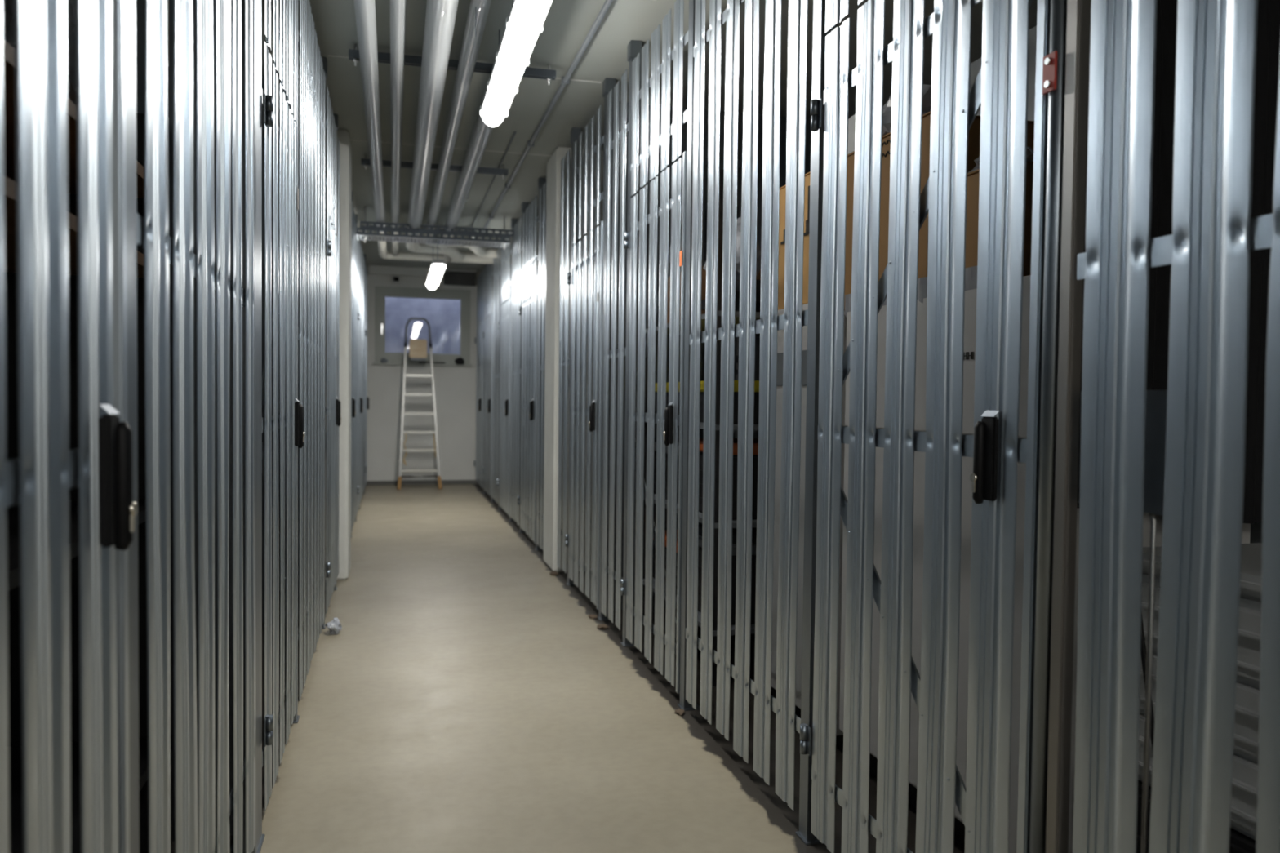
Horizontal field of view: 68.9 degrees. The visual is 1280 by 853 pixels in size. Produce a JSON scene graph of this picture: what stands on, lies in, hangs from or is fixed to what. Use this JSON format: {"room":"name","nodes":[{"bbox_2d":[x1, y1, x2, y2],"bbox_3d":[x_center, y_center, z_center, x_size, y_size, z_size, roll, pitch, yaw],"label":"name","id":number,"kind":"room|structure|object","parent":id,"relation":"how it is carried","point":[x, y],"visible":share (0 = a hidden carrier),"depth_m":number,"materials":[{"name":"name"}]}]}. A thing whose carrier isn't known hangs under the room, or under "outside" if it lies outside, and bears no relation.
{"room":"basement storage corridor","nodes":[
{"label":"basement storage corridor","id":0,"kind":"room"},
{"bbox_2d":[313,128,351,581],"bbox_3d":[-1.975,-0.429,5.750,0.358,2.700,0.410,0,2,-15],"label":"pillar","id":1,"kind":"structure","parent":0,"point":[345,148],"depth_m":5.60,"materials":[{"name":"paint"}]},
{"bbox_2d":[360,266,545,484],"bbox_3d":[-2.749,-0.621,11.775,5.300,2.700,0.200,0,2,-15],"label":"wall","id":2,"kind":"structure","parent":0,"point":[455,387],"depth_m":11.70,"materials":[{"name":"paint"}]},
{"bbox_2d":[365,480,476,485],"bbox_3d":[-2.737,0.704,11.711,1.360,0.055,0.015,0,2,-15],"label":"baseboard","id":3,"kind":"structure","parent":2,"relation":"attached to","point":[424,482],"depth_m":11.71,"materials":[{"name":"grey"}]},
{"bbox_2d":[368,265,475,277],"bbox_3d":[-2.695,-1.915,11.590,1.300,0.100,0.100,0,2,-15],"label":"trim","id":4,"kind":"structure","parent":2,"relation":"attached to","point":[372,269],"depth_m":11.49,"materials":[{"name":"paint"}]},
{"bbox_2d":[373,286,471,366],"bbox_3d":[-2.712,-1.245,11.673,1.205,0.965,0.175,0,2,-15],"label":"window","id":5,"kind":"structure","parent":2,"relation":"in","point":[446,311],"depth_m":11.65,"materials":[{"name":"grey plastic"}]},
{"bbox_2d":[444,271,475,285],"bbox_3d":[-2.245,-1.841,11.629,0.390,0.160,0.060,0,2,-15],"label":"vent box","id":6,"kind":"object","parent":2,"relation":"attached to","point":[458,278],"visible":0.92,"depth_m":11.60,"materials":[{"name":"metal"}]},
{"bbox_2d":[170,484,964,852],"bbox_3d":[-0.901,1.015,4.763,5.500,0.100,14.800,0,2,-15],"label":"floor","id":7,"kind":"structure","parent":0,"point":[467,697],"depth_m":3.16,"materials":[{"name":"beige paint"}]},
{"bbox_2d":[2,37,171,852],"bbox_3d":[-1.231,0.181,1.621,0.550,1.750,0.990,0,2,-15],"label":"wooden shelf","id":8,"kind":"object","parent":7,"relation":"on","point":[15,757],"visible":0.04,"depth_m":2.07,"materials":[{"name":"black wood"}]},
{"bbox_2d":[1,0,14,39],"bbox_3d":[-1.107,-0.703,1.369,0.330,0.324,0.364,0,2,-15],"label":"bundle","id":9,"kind":"object","parent":8,"relation":"on","point":[8,6],"visible":0.73,"depth_m":1.46,"materials":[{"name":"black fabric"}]},
{"bbox_2d":[5,0,76,105],"bbox_3d":[-1.213,-0.765,1.789,0.363,0.411,0.340,0,2,-15],"label":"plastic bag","id":10,"kind":"object","parent":8,"relation":"on","point":[71,4],"visible":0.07,"depth_m":1.71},
{"bbox_2d":[125,0,139,852],"bbox_3d":[-0.660,-0.273,1.151,0.073,2.700,0.072,0,2,-15],"label":"steel post","id":11,"kind":"object","parent":7,"relation":"on","point":[131,47],"visible":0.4,"depth_m":1.17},
{"bbox_2d":[0,0,137,852],"bbox_3d":[-0.504,0.067,0.719,0.058,1.970,0.858,0,2,-16],"label":"gate","id":12,"kind":"object","parent":11,"relation":"attached to","point":[40,481],"visible":1,"depth_m":0.92,"materials":[{"name":"silver metal"}]},
{"bbox_2d":[230,0,265,852],"bbox_3d":[-0.948,-0.310,2.243,0.073,2.700,0.146,0,2,-15],"label":"steel post","id":13,"kind":"object","parent":7,"relation":"on","point":[257,4],"visible":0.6,"depth_m":2.25,"materials":[{"name":"metal"}]},
{"bbox_2d":[135,0,233,841],"bbox_3d":[-1.865,-0.284,2.013,1.840,2.560,0.011,0,2,-15],"label":"divider panel","id":14,"kind":"object","parent":13,"relation":"attached to","point":[140,4],"visible":0.09,"depth_m":2.23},
{"bbox_2d":[136,0,254,852],"bbox_3d":[-0.771,-0.269,1.689,0.016,2.556,1.035,0,2,-15],"label":"partition panel","id":15,"kind":"object","parent":13,"relation":"attached to","point":[194,762],"visible":1,"depth_m":1.55,"materials":[{"name":"metal"}]},
{"bbox_2d":[262,41,304,811],"bbox_3d":[-1.036,0.000,2.729,0.058,1.970,0.858,0,2,-16],"label":"gate","id":16,"kind":"object","parent":13,"relation":"attached to","point":[285,270],"visible":0.99,"depth_m":2.68,"materials":[{"name":"silver metal"}]},
{"bbox_2d":[278,0,299,724],"bbox_3d":[-1.190,-0.340,3.156,0.073,2.700,0.066,0,2,-15],"label":"steel post","id":17,"kind":"object","parent":7,"relation":"on","point":[296,717],"visible":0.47,"depth_m":3.14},
{"bbox_2d":[264,0,296,122],"bbox_3d":[-1.035,-1.282,2.700,0.011,0.595,0.850,0,2,-15],"label":"transom panel","id":18,"kind":"object","parent":17,"relation":"attached to","point":[271,12],"visible":1,"depth_m":2.72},
{"bbox_2d":[297,0,325,701],"bbox_3d":[-1.330,-0.338,3.803,0.012,2.555,1.270,0,2,-15],"label":"partition panel","id":19,"kind":"object","parent":17,"relation":"attached to","point":[313,71],"visible":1,"depth_m":3.69,"materials":[{"name":"metal"}]},
{"bbox_2d":[313,57,327,629],"bbox_3d":[-1.529,-0.384,4.442,0.073,2.700,0.076,0,2,-15],"label":"steel post","id":20,"kind":"object","parent":7,"relation":"on","point":[324,59],"visible":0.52,"depth_m":4.44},
{"bbox_2d":[167,66,311,626],"bbox_3d":[-2.444,-0.357,4.201,1.840,2.560,0.011,0,2,-15],"label":"divider panel","id":21,"kind":"object","parent":20,"relation":"attached to","point":[168,67],"visible":0.02,"depth_m":4.38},
{"bbox_2d":[324,210,341,613],"bbox_3d":[-1.608,-0.073,4.893,0.058,1.970,0.858,0,2,-16],"label":"gate","id":22,"kind":"object","parent":20,"relation":"attached to","point":[332,410],"visible":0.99,"depth_m":4.87,"materials":[{"name":"silver metal"}]},
{"bbox_2d":[324,113,338,591],"bbox_3d":[-1.762,-0.413,5.324,0.073,2.700,0.071,0,2,-15],"label":"steel post","id":23,"kind":"object","parent":7,"relation":"on","point":[336,117],"visible":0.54,"depth_m":5.28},
{"bbox_2d":[325,84,337,234],"bbox_3d":[-1.607,-1.353,4.865,0.014,0.593,0.850,0,2,-15],"label":"transom panel","id":24,"kind":"object","parent":23,"relation":"attached to","point":[331,127],"visible":1,"depth_m":4.75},
{"bbox_2d":[336,137,339,577],"bbox_3d":[-1.770,-0.392,5.467,0.011,2.542,0.235,0,2,-15],"label":"partition panel","id":25,"kind":"object","parent":23,"relation":"attached to","point":[338,142],"visible":0.94,"depth_m":5.43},
{"bbox_2d":[351,191,353,537],"bbox_3d":[-2.285,-0.479,7.302,0.073,2.700,0.066,0,2,-15],"label":"steel post","id":26,"kind":"object","parent":7,"relation":"on","point":[352,191],"visible":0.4,"depth_m":7.24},
{"bbox_2d":[351,206,357,528],"bbox_3d":[-2.382,-0.470,7.784,0.012,2.550,0.930,0,2,-15],"label":"partition panel","id":27,"kind":"object","parent":26,"relation":"attached to","point":[354,224],"visible":0.98,"depth_m":7.76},
{"bbox_2d":[351,214,358,521],"bbox_3d":[-2.534,-0.511,8.244,0.073,2.700,0.066,0,2,-15],"label":"steel post","id":28,"kind":"object","parent":7,"relation":"on","point":[356,215],"visible":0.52,"depth_m":8.19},
{"bbox_2d":[356,295,363,512],"bbox_3d":[-2.608,-0.200,8.679,0.058,1.970,0.853,0,2,-16],"label":"gate","id":29,"kind":"object","parent":28,"relation":"attached to","point":[359,400],"visible":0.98,"depth_m":8.64,"materials":[{"name":"silver metal"}]},
{"bbox_2d":[396,317,442,489],"bbox_3d":[-2.663,-0.287,11.286,0.525,2.082,0.424,0,2,-15],"label":"step ladder","id":30,"kind":"object","parent":7,"relation":"on","point":[418,348],"visible":1,"depth_m":11.27,"materials":[{"name":"silver metal"}]},
{"bbox_2d":[483,263,489,493],"bbox_3d":[-1.762,-0.578,10.749,0.073,2.700,0.066,0,2,-15],"label":"steel post","id":31,"kind":"object","parent":7,"relation":"on","point":[485,264],"visible":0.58,"depth_m":10.74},
{"bbox_2d":[481,267,484,488],"bbox_3d":[-1.824,-0.557,10.870,0.012,2.545,0.225,0,2,-15],"label":"partition panel","id":32,"kind":"object","parent":31,"relation":"attached to","point":[484,268],"visible":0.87,"depth_m":10.84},
{"bbox_2d":[473,320,484,488],"bbox_3d":[-1.976,-0.275,11.397,0.057,1.970,0.853,0,2,-16],"label":"gate","id":33,"kind":"object","parent":32,"relation":"attached to","point":[479,343],"visible":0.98,"depth_m":11.28,"materials":[{"name":"silver metal"}]},
{"bbox_2d":[481,312,492,497],"bbox_3d":[-1.695,-0.239,10.334,0.057,1.970,0.853,0,2,-16],"label":"gate","id":34,"kind":"object","parent":31,"relation":"attached to","point":[488,353],"visible":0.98,"depth_m":10.30,"materials":[{"name":"silver metal"}]},
{"bbox_2d":[490,247,497,502],"bbox_3d":[-1.536,-0.549,9.893,0.073,2.700,0.066,0,2,-15],"label":"steel post","id":35,"kind":"object","parent":7,"relation":"on","point":[492,499],"visible":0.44,"depth_m":9.88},
{"bbox_2d":[484,263,493,318],"bbox_3d":[-1.666,-1.520,10.284,0.013,0.595,0.845,0,2,-15],"label":"transom panel","id":36,"kind":"object","parent":35,"relation":"attached to","point":[488,275],"visible":0.94,"depth_m":10.27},
{"bbox_2d":[496,264,537,497],"bbox_3d":[-0.623,-0.516,10.141,1.840,2.560,0.011,0,2,-15],"label":"divider panel","id":37,"kind":"object","parent":35,"relation":"attached to","point":[498,264],"visible":0.02,"depth_m":9.96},
{"bbox_2d":[497,237,505,510],"bbox_3d":[-1.353,-0.526,9.203,0.073,2.700,0.066,0,2,-15],"label":"steel post","id":38,"kind":"object","parent":7,"relation":"on","point":[500,238],"visible":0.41,"depth_m":9.19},
{"bbox_2d":[491,247,500,503],"bbox_3d":[-1.473,-0.513,9.541,0.013,2.549,0.675,0,2,-15],"label":"partition panel","id":39,"kind":"object","parent":38,"relation":"attached to","point":[495,275],"visible":0.96,"depth_m":9.57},
{"bbox_2d":[496,297,511,516],"bbox_3d":[-1.286,-0.188,8.788,0.057,1.970,0.853,0,2,-16],"label":"gate","id":40,"kind":"object","parent":38,"relation":"attached to","point":[505,327],"visible":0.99,"depth_m":8.74,"materials":[{"name":"silver metal"}]},
{"bbox_2d":[508,217,517,521],"bbox_3d":[-1.125,-0.497,8.340,0.073,2.700,0.071,0,2,-15],"label":"steel post","id":41,"kind":"object","parent":7,"relation":"on","point":[513,220],"visible":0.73,"depth_m":8.32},
{"bbox_2d":[500,231,511,305],"bbox_3d":[-1.257,-1.468,8.739,0.012,0.595,0.845,0,2,-15],"label":"transom panel","id":42,"kind":"object","parent":41,"relation":"attached to","point":[505,288],"visible":0.91,"depth_m":8.71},
{"bbox_2d":[519,202,528,533],"bbox_3d":[-0.944,-0.474,7.657,0.073,2.700,0.066,0,2,-15],"label":"steel post","id":43,"kind":"object","parent":7,"relation":"on","point":[524,205],"visible":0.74,"depth_m":7.64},
{"bbox_2d":[510,215,521,525],"bbox_3d":[-1.063,-0.462,7.990,0.012,2.555,0.665,0,2,-15],"label":"partition panel","id":44,"kind":"object","parent":43,"relation":"attached to","point":[517,238],"visible":0.98,"depth_m":7.95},
{"bbox_2d":[517,275,537,543],"bbox_3d":[-0.872,-0.137,7.245,0.059,1.967,0.849,0,2,-15],"label":"gate","id":45,"kind":"object","parent":43,"relation":"attached to","point":[530,440],"visible":1,"depth_m":7.17,"materials":[{"name":"silver metal"}]},
{"bbox_2d":[522,195,538,286],"bbox_3d":[-0.848,-1.416,7.192,0.012,0.593,0.845,0,2,-15],"label":"transom panel","id":46,"kind":"object","parent":43,"relation":"attached to","point":[531,242],"visible":1,"depth_m":7.16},
{"bbox_2d":[534,177,546,551],"bbox_3d":[-0.717,-0.445,6.796,0.073,2.700,0.066,0,2,-15],"label":"steel post","id":47,"kind":"object","parent":7,"relation":"on","point":[540,181],"visible":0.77,"depth_m":6.78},
{"bbox_2d":[536,181,546,550],"bbox_3d":[-0.681,-0.416,6.546,0.013,2.552,0.465,0,2,-15],"label":"partition panel","id":48,"kind":"object","parent":47,"relation":"attached to","point":[542,224],"visible":0.7,"depth_m":6.57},
{"bbox_2d":[565,127,581,586],"bbox_3d":[-0.386,-0.403,5.545,0.073,2.700,0.066,0,2,-15],"label":"steel post","id":49,"kind":"object","parent":7,"relation":"on","point":[575,132],"visible":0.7,"depth_m":5.52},
{"bbox_2d":[556,148,571,573],"bbox_3d":[-0.468,-0.386,5.739,0.012,2.552,0.375,0,2,-15],"label":"partition panel","id":50,"kind":"object","parent":49,"relation":"attached to","point":[564,220],"visible":0.98,"depth_m":5.71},
{"bbox_2d":[564,220,603,609],"bbox_3d":[-0.314,-0.066,5.133,0.059,1.967,0.849,0,2,-15],"label":"gate","id":51,"kind":"object","parent":49,"relation":"attached to","point":[593,411],"visible":0.98,"depth_m":5.06,"materials":[{"name":"silver metal"}]},
{"bbox_2d":[597,77,615,621],"bbox_3d":[-0.160,-0.374,4.688,0.073,2.700,0.071,0,2,-15],"label":"steel post","id":52,"kind":"object","parent":7,"relation":"on","point":[609,83],"visible":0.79,"depth_m":4.67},
{"bbox_2d":[572,104,604,244],"bbox_3d":[-0.290,-1.343,5.081,0.012,0.592,0.845,0,2,-15],"label":"transom panel","id":53,"kind":"object","parent":52,"relation":"attached to","point":[590,126],"visible":1,"depth_m":5.05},
{"bbox_2d":[613,101,811,610],"bbox_3d":[0.753,-0.341,4.933,1.840,2.560,0.011,0,2,-15],"label":"divider panel","id":54,"kind":"object","parent":52,"relation":"attached to","point":[783,119],"visible":0.03,"depth_m":4.76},
{"bbox_2d":[620,40,642,647],"bbox_3d":[-0.030,-0.358,4.197,0.073,2.700,0.066,0,2,-15],"label":"steel post","id":55,"kind":"object","parent":7,"relation":"on","point":[634,47],"visible":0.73,"depth_m":4.18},
{"bbox_2d":[601,69,628,630],"bbox_3d":[-0.123,-0.343,4.434,0.012,2.556,0.465,0,2,-15],"label":"partition panel","id":56,"kind":"object","parent":55,"relation":"attached to","point":[620,352],"visible":1,"depth_m":4.42,"materials":[{"name":"metal"}]},
{"bbox_2d":[620,151,687,693],"bbox_3d":[0.042,-0.021,3.789,0.059,1.967,0.842,0,2,-15],"label":"gate","id":57,"kind":"object","parent":55,"relation":"attached to","point":[667,420],"visible":1,"depth_m":3.68,"materials":[{"name":"grey metal"}]},
{"bbox_2d":[677,0,704,711],"bbox_3d":[0.195,-0.330,3.347,0.073,2.700,0.070,0,2,-15],"label":"steel post","id":58,"kind":"object","parent":7,"relation":"on","point":[683,704],"visible":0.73,"depth_m":3.34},
{"bbox_2d":[631,0,688,195],"bbox_3d":[0.065,-1.297,3.738,0.013,0.591,0.835,0,2,-15],"label":"transom panel","id":59,"kind":"object","parent":58,"relation":"attached to","point":[680,41],"visible":1,"depth_m":3.71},
{"bbox_2d":[642,168,761,686],"bbox_3d":[0.464,-0.002,4.210,0.650,2.000,1.100,0,2,-15],"label":"shelf rack","id":60,"kind":"object","parent":7,"relation":"on","point":[721,171],"visible":0.11,"depth_m":3.62,"materials":[{"name":"black metal"}]},
{"bbox_2d":[666,266,760,323],"bbox_3d":[0.398,-0.601,4.468,0.450,0.260,0.430,0,2,-15],"label":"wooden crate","id":61,"kind":"object","parent":60,"relation":"on","point":[704,272],"visible":0.05,"depth_m":4.28,"materials":[{"name":"brown wood"}]},
{"bbox_2d":[697,526,756,625],"bbox_3d":[0.491,0.622,4.000,0.524,0.325,0.524,0,2,-15],"label":"crate","id":62,"kind":"object","parent":60,"relation":"on","point":[700,528],"visible":0.16,"depth_m":3.73,"materials":[{"name":"black plastic"}]},
{"bbox_2d":[698,438,758,519],"bbox_3d":[0.501,0.213,3.969,0.524,0.305,0.484,0,2,-15],"label":"crate","id":63,"kind":"object","parent":60,"relation":"on","point":[755,455],"visible":0.16,"depth_m":3.72,"materials":[{"name":"black plastic"}]},
{"bbox_2d":[699,380,759,424],"bbox_3d":[0.505,-0.102,3.959,0.524,0.175,0.484,0,2,-15],"label":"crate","id":64,"kind":"object","parent":60,"relation":"on","point":[756,411],"visible":0.1,"depth_m":3.71,"materials":[{"name":"black plastic"}]},
{"bbox_2d":[701,279,760,311],"bbox_3d":[0.533,-0.524,3.958,0.450,0.140,0.490,0,2,-15],"label":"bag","id":65,"kind":"object","parent":60,"relation":"on","point":[757,282],"visible":0.02,"depth_m":3.74,"materials":[{"name":"black fabric"}]},
{"bbox_2d":[702,217,760,281],"bbox_3d":[0.391,-0.759,3.975,0.242,0.278,0.375,0,2,-15],"label":"plastic bag","id":66,"kind":"object","parent":65,"relation":"on","point":[739,220],"visible":0.14,"depth_m":3.89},
{"bbox_2d":[771,303,848,749],"bbox_3d":[0.824,0.304,3.322,0.605,1.450,0.620,0,2,-15],"label":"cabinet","id":67,"kind":"object","parent":7,"relation":"on","point":[839,734],"visible":0.05,"depth_m":3.19,"materials":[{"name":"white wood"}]},
{"bbox_2d":[777,171,810,310],"bbox_3d":[0.790,-0.655,3.353,0.467,0.454,0.504,0,2,-15],"label":"cardboard box","id":68,"kind":"object","parent":67,"relation":"on","point":[807,176],"visible":0.19,"depth_m":3.43,"materials":[{"name":"brown"}]},
{"bbox_2d":[795,0,838,845],"bbox_3d":[0.459,-0.296,2.347,0.073,2.700,0.066,0,2,-15],"label":"steel post","id":69,"kind":"object","parent":7,"relation":"on","point":[804,833],"visible":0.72,"depth_m":2.34,"materials":[{"name":"metal"}]},
{"bbox_2d":[685,0,808,810],"bbox_3d":[0.298,-0.290,2.840,0.013,2.555,0.995,0,2,-15],"label":"partition panel","id":70,"kind":"object","parent":69,"relation":"attached to","point":[794,318],"visible":1,"depth_m":2.74,"materials":[{"name":"metal"}]},
{"bbox_2d":[825,0,862,32],"bbox_3d":[0.557,-1.238,1.878,0.012,0.593,0.845,0,2,-15],"label":"transom panel","id":71,"kind":"object","parent":69,"relation":"attached to","point":[835,10],"visible":1,"depth_m":2.21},
{"bbox_2d":[800,0,1050,852],"bbox_3d":[0.533,0.041,1.929,0.059,1.967,0.852,0,2,-15],"label":"gate","id":72,"kind":"object","parent":69,"relation":"attached to","point":[1000,87],"visible":1,"depth_m":1.81,"materials":[{"name":"grey metal"}]},
{"bbox_2d":[839,275,1250,852],"bbox_3d":[1.010,0.356,2.514,0.618,1.400,0.880,0,2,-15],"label":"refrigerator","id":73,"kind":"object","parent":7,"relation":"on","point":[970,307],"visible":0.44,"depth_m":2.25,"materials":[{"name":"white metal"}]},
{"bbox_2d":[844,265,977,316],"bbox_3d":[0.711,-0.348,2.525,0.008,0.086,0.678,0,2,-15],"label":"plastic film","id":74,"kind":"object","parent":73,"relation":"on","point":[971,273],"visible":0.27,"depth_m":2.42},
{"bbox_2d":[844,111,1034,311],"bbox_3d":[0.932,-0.591,2.741,0.506,0.474,0.504,0,2,-15],"label":"cardboard box","id":75,"kind":"object","parent":73,"relation":"on","point":[974,133],"visible":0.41,"depth_m":2.64,"materials":[{"name":"brown"}]},
{"bbox_2d":[882,84,931,136],"bbox_3d":[0.789,-0.918,2.765,0.171,0.169,0.204,-1,2,-35],"label":"plastic bag","id":76,"kind":"object","parent":75,"relation":"on","point":[886,113],"visible":0.13,"depth_m":2.72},
{"bbox_2d":[964,160,1033,275],"bbox_3d":[1.036,-0.478,2.348,0.504,0.274,0.304,0,2,-15],"label":"cardboard box","id":77,"kind":"object","parent":73,"relation":"on","point":[973,177],"visible":0.02,"depth_m":2.24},
{"bbox_2d":[1029,0,1090,852],"bbox_3d":[0.676,-0.267,1.473,0.058,2.700,0.075,0,2,-15],"label":"post","id":78,"kind":"object","parent":7,"relation":"on","point":[1069,30],"visible":0.92,"depth_m":1.47,"materials":[{"name":"metal"}]},
{"bbox_2d":[1042,50,1057,94],"bbox_3d":[0.646,-0.559,1.476,0.008,0.060,0.030,0,2,-15],"label":"tag","id":79,"kind":"object","parent":78,"relation":"attached to","point":[1050,60],"visible":1,"depth_m":1.47,"materials":[{"name":"red"}]},
{"bbox_2d":[1071,0,1279,852],"bbox_3d":[0.872,-0.217,0.671,0.012,2.556,1.585,0,2,-15],"label":"partition panel","id":80,"kind":"object","parent":78,"relation":"attached to","point":[1212,238],"visible":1,"depth_m":1.24,"materials":[{"name":"metal"}]},
{"bbox_2d":[969,25,1262,543],"bbox_3d":[1.318,-0.130,2.978,0.030,2.350,1.610,0,2,-15],"label":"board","id":81,"kind":"object","parent":7,"relation":"on","point":[1255,535],"visible":0.02,"depth_m":3.06,"materials":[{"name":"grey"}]},
{"bbox_2d":[1136,611,1154,846],"bbox_3d":[0.940,0.378,1.776,0.045,1.401,0.296,0,2,-11],"label":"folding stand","id":82,"kind":"object","parent":7,"relation":"on","point":[1143,648],"visible":0.04,"depth_m":1.76,"materials":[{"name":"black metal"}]},
{"bbox_2d":[1140,513,1156,852],"bbox_3d":[0.740,0.607,1.372,0.008,0.962,0.013,0,2,-15],"label":"rod","id":83,"kind":"object","parent":7,"relation":"on","point":[1152,517],"visible":0.91,"depth_m":1.36,"materials":[{"name":"silver metal"}]},
{"bbox_2d":[1136,780,1256,852],"bbox_3d":[1.290,0.904,1.701,0.530,0.360,0.670,0,2,-15],"label":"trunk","id":84,"kind":"object","parent":7,"relation":"on","point":[1239,842],"visible":0.2,"depth_m":1.66,"materials":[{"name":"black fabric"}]},
{"bbox_2d":[1137,542,1262,840],"bbox_3d":[1.275,0.491,1.699,0.502,0.465,0.600,0,2,-15],"label":"drawer unit","id":85,"kind":"object","parent":84,"relation":"on","point":[1243,816],"visible":0.26,"depth_m":1.63,"materials":[{"name":"grey plastic"}]},
{"bbox_3d":[1.290,-0.056,2.005,1.104,2.258,0.180,0,2,-15],"label":"clothes rack","id":86,"kind":"object","parent":7,"relation":"on","visible":0},
{"bbox_2d":[1077,0,1177,508],"bbox_3d":[0.982,-0.515,1.965,0.340,1.374,0.064,0,2,-15],"label":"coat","id":87,"kind":"object","parent":86,"relation":"hanging from","point":[1157,352],"visible":0.14,"depth_m":1.98,"materials":[{"name":"black fabric"}]},
{"bbox_2d":[1242,0,1279,524],"bbox_3d":[1.325,-0.494,2.057,0.350,1.414,0.064,0,2,-15],"label":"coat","id":88,"kind":"object","parent":86,"relation":"hanging from","point":[1268,27],"visible":0.17,"depth_m":2.05,"materials":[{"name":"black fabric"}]},
{"bbox_3d":[-2.760,-0.540,9.099,0.073,2.700,0.066,0,2,-15],"label":"steel post","id":89,"kind":"object","parent":7,"relation":"on","visible":0},
{"bbox_2d":[360,244,364,502],"bbox_3d":[-2.925,-0.542,9.837,0.013,2.556,1.460,0,2,-15],"label":"partition panel","id":90,"kind":"object","parent":89,"relation":"attached to","point":[362,260],"visible":0.95,"depth_m":9.72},
{"bbox_3d":[-3.145,-0.589,10.554,0.073,2.700,0.066,0,2,-15],"label":"steel post","id":91,"kind":"object","parent":7,"relation":"on","visible":0},
{"bbox_2d":[364,317,368,488],"bbox_3d":[-3.219,-0.278,10.988,0.058,1.970,0.853,0,2,-16],"label":"gate","id":92,"kind":"object","parent":91,"relation":"attached to","point":[366,399],"visible":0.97,"depth_m":10.96,"materials":[{"name":"silver metal"}]},
{"bbox_2d":[543,146,604,572],"bbox_3d":[-0.413,-0.422,6.164,0.370,2.700,0.410,0,2,-15],"label":"pillar","id":93,"kind":"structure","parent":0,"point":[550,479],"depth_m":5.98,"materials":[{"name":"paint"}]},
{"bbox_2d":[167,0,1037,271],"bbox_3d":[-0.868,-1.808,4.677,5.500,0.150,14.800,0,2,-15],"label":"ceiling","id":94,"kind":"structure","parent":0,"point":[567,24],"depth_m":4.70,"materials":[{"name":"paint"}]},
{"bbox_2d":[360,154,507,179],"bbox_3d":[-1.368,-1.739,6.255,0.960,0.096,0.036,0,2,-15],"label":"channel","id":95,"kind":"object","parent":94,"relation":"hanging from","point":[366,162],"visible":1,"depth_m":6.27,"materials":[{"name":"grey"}]},
{"bbox_2d":[356,206,513,249],"bbox_3d":[-1.750,-1.695,8.009,1.298,0.300,0.282,0,2,-15],"label":"cable tray","id":96,"kind":"object","parent":94,"relation":"hanging from","point":[384,237],"visible":0.99,"depth_m":7.92,"materials":[{"name":"grey"}]},
{"bbox_2d":[390,0,406,256],"bbox_3d":[-0.959,-1.605,3.698,0.060,0.060,12.540,0,2,-15],"label":"ceiling pipe","id":97,"kind":"object","parent":96,"relation":"on","point":[397,7],"visible":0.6,"depth_m":4.50,"materials":[{"name":"grey"}]},
{"bbox_2d":[354,0,490,264],"bbox_3d":[-0.239,-1.596,3.965,1.848,0.077,12.689,0,2,-15],"label":"ceiling pipe","id":98,"kind":"object","parent":96,"relation":"on","point":[365,10],"visible":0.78,"depth_m":4.67,"materials":[{"name":"grey"}]},
{"bbox_2d":[424,0,491,261],"bbox_3d":[-0.545,-1.586,3.789,0.323,0.093,12.504,0,2,-15],"label":"ceiling pipe","id":99,"kind":"object","parent":96,"relation":"on","point":[471,43],"visible":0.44,"depth_m":4.52,"materials":[{"name":"grey"}]},
{"bbox_2d":[405,0,537,266],"bbox_3d":[-0.081,-1.574,3.877,1.586,0.114,12.437,0,2,-15],"label":"ceiling pipe","id":100,"kind":"object","parent":96,"relation":"on","point":[440,16],"visible":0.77,"depth_m":4.59,"materials":[{"name":"grey"}]},
{"bbox_2d":[443,0,537,259],"bbox_3d":[0.111,-1.575,3.753,1.278,0.098,12.099,0,2,-15],"label":"ceiling pipe","id":101,"kind":"object","parent":96,"relation":"on","point":[482,132],"visible":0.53,"depth_m":6.06,"materials":[{"name":"grey"}]},
{"bbox_2d":[425,215,446,289],"bbox_3d":[-1.872,-1.597,8.533,0.128,0.532,1.550,0,2,-15],"label":"lamp","id":102,"kind":"object","parent":94,"relation":"hanging from","point":[436,270],"visible":0.97,"depth_m":8.18,"materials":[{"name":"white"}]},
{"bbox_2d":[426,263,444,289],"bbox_3d":[-1.875,-1.357,8.540,0.100,0.052,1.550,0,2,-15],"label":"diffuser","id":103,"kind":"object","parent":102,"relation":"attached to","point":[436,270],"depth_m":8.27,"materials":[{"name":"white"}]},
{"bbox_2d":[348,44,555,84],"bbox_3d":[-0.857,-1.675,4.322,0.940,0.096,0.036,0,2,-15],"label":"channel","id":104,"kind":"object","parent":94,"relation":"hanging from","point":[549,74],"visible":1,"depth_m":4.33,"materials":[{"name":"grey"}]},
{"bbox_2d":[479,0,552,126],"bbox_3d":[-0.486,-1.524,3.567,0.128,0.342,1.560,0,2,-15],"label":"lamp","id":105,"kind":"object","parent":94,"relation":"hanging from","point":[525,22],"visible":1,"depth_m":3.44,"materials":[{"name":"white"}]},
{"bbox_2d":[481,0,613,232],"bbox_3d":[-0.703,-1.750,5.939,0.074,0.040,6.450,0,2,-15],"label":"conduit","id":106,"kind":"object","parent":94,"relation":"attached to","point":[565,80],"visible":0.94,"depth_m":4.77,"materials":[{"name":"grey"}]},
{"bbox_3d":[-2.058,-0.451,6.442,0.073,2.700,0.066,0,2,-15],"label":"steel post","id":107,"kind":"object","parent":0,"visible":0},
{"bbox_2d":[351,279,355,533],"bbox_3d":[-2.133,-0.140,6.881,0.058,1.970,0.853,0,2,-16],"label":"gate","id":108,"kind":"object","parent":107,"relation":"attached to","point":[353,401],"visible":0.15,"depth_m":7.20,"materials":[{"name":"silver metal"}]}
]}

